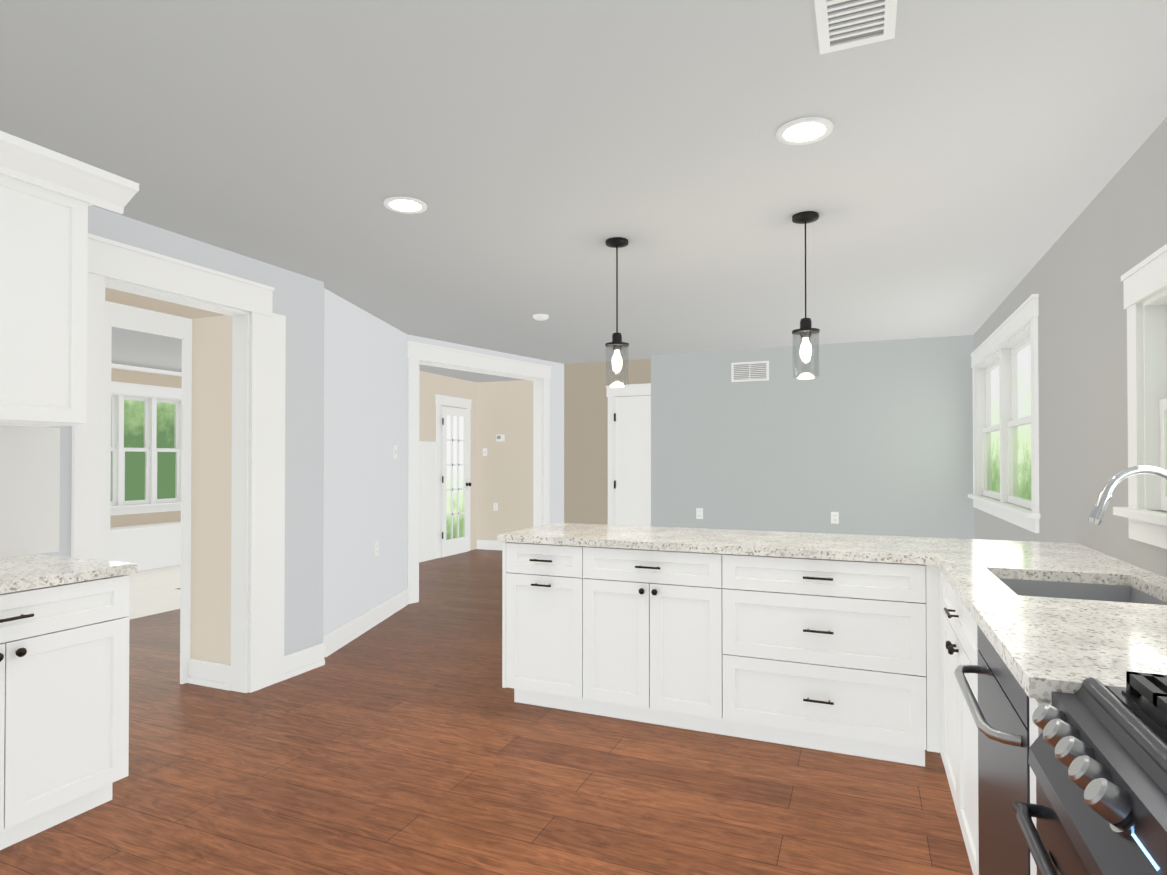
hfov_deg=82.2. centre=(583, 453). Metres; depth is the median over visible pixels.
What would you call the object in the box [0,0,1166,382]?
ceiling
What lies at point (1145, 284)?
window
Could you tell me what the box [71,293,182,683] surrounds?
trim
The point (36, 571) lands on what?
countertop
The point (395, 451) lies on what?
light switch
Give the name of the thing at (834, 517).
electrical outlet
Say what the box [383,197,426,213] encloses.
recessed light
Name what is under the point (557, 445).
wall
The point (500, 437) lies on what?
thermostat
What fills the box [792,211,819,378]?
pendant light
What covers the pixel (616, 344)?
pendant light
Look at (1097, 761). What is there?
range
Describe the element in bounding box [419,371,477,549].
wall
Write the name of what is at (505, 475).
wall
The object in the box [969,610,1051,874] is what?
base cabinet
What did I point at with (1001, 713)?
dishwasher
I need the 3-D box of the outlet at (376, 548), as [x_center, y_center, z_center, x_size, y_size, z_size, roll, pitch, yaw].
[-1.656,0.760,5.359,0.009,0.115,0.072,0,-1,4]
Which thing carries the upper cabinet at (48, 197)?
attached to the wall at (298, 301)
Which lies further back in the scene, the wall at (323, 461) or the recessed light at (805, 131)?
the wall at (323, 461)
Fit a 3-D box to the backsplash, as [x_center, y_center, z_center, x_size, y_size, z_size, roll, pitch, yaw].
[-2.748,0.143,1.709,0.006,0.532,2.540,0,-1,23]
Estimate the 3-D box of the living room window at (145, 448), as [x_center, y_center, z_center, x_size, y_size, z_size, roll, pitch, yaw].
[-5.312,0.074,8.430,0.540,2.630,3.650,0,-1,23]
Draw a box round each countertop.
[0,554,137,593]
[497,523,1132,565]
[937,554,1164,589]
[961,590,1166,693]
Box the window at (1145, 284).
[1113,244,1166,548]
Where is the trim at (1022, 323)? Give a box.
[968,294,1039,532]
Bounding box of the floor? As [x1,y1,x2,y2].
[0,549,972,874]
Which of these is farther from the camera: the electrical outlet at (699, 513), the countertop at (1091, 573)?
the electrical outlet at (699, 513)
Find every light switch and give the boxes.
[394,445,396,458]
[483,448,486,455]
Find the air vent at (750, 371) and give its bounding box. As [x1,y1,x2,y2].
[731,361,768,381]
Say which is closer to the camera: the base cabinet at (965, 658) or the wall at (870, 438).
the base cabinet at (965, 658)
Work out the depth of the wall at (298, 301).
4.08 m
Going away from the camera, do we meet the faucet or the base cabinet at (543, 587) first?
the faucet
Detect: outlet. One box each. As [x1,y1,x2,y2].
[375,541,378,555]
[493,503,497,510]
[696,508,702,518]
[831,512,838,523]
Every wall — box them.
[6,205,323,655]
[110,368,181,527]
[190,315,231,664]
[322,360,323,642]
[323,288,406,636]
[407,334,563,589]
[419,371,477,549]
[477,380,532,540]
[564,359,650,524]
[651,335,974,538]
[973,117,1166,577]
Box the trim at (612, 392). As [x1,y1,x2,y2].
[606,383,650,524]
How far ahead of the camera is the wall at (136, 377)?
8.38 m
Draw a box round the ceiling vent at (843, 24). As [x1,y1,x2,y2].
[814,0,897,54]
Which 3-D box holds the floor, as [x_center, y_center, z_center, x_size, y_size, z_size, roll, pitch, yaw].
[-2.184,1.417,6.381,11.640,0.104,15.800,0,-1,23]
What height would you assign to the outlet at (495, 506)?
0.115 m
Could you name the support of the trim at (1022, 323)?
attached to the wall at (1114, 232)
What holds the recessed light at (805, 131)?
in the ceiling
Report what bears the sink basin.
in the countertop at (1050, 644)
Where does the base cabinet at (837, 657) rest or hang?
on the floor
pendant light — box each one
[605,237,628,386]
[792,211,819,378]
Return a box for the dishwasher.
[954,624,1029,874]
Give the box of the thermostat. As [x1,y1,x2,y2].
[496,434,504,441]
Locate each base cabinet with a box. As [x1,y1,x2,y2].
[0,574,129,849]
[502,542,584,712]
[585,546,724,734]
[725,554,948,766]
[937,630,972,871]
[949,578,1140,629]
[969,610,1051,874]
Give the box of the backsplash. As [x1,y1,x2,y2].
[0,425,59,557]
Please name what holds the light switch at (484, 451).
attached to the wall at (505, 475)
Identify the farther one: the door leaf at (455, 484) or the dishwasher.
the door leaf at (455, 484)
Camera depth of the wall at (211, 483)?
3.89 m
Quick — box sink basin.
[999,578,1166,604]
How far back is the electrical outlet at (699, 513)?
7.07 m
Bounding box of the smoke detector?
[533,314,548,320]
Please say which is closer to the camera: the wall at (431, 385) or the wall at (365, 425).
the wall at (365, 425)
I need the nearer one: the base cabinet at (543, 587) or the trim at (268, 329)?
the base cabinet at (543, 587)
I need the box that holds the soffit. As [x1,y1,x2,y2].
[105,287,223,318]
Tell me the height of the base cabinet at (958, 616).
0.876 m
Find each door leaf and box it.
[441,406,470,556]
[614,396,650,525]
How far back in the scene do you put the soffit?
3.62 m
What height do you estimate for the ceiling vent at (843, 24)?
0.009 m
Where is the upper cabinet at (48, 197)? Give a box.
[0,163,95,426]
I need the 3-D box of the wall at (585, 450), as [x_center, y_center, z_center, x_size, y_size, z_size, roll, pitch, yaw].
[0.578,0.154,7.690,1.800,2.455,0.120,0,-1,23]
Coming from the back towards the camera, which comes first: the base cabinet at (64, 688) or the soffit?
the soffit
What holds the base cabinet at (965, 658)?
on the floor
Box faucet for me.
[1088,466,1166,524]
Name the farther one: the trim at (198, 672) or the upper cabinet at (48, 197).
the trim at (198, 672)
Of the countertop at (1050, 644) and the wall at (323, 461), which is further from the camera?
the wall at (323, 461)
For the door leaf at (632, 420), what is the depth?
7.58 m
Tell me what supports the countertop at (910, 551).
on the base cabinet at (837, 657)
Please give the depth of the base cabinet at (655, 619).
3.22 m
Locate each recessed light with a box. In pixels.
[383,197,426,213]
[776,117,833,144]
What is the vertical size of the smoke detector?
0.033 m
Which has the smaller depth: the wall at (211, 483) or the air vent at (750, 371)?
the wall at (211, 483)
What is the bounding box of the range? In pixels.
[1012,671,1166,874]
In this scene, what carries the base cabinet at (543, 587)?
on the floor
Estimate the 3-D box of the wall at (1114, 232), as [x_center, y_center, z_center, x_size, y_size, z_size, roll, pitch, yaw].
[1.790,0.097,1.686,0.120,2.455,9.770,0,-1,23]
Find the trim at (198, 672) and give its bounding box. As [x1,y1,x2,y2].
[183,309,238,691]
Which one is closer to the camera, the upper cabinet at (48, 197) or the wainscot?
the upper cabinet at (48, 197)
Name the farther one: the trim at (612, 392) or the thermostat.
the thermostat
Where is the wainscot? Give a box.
[419,441,436,561]

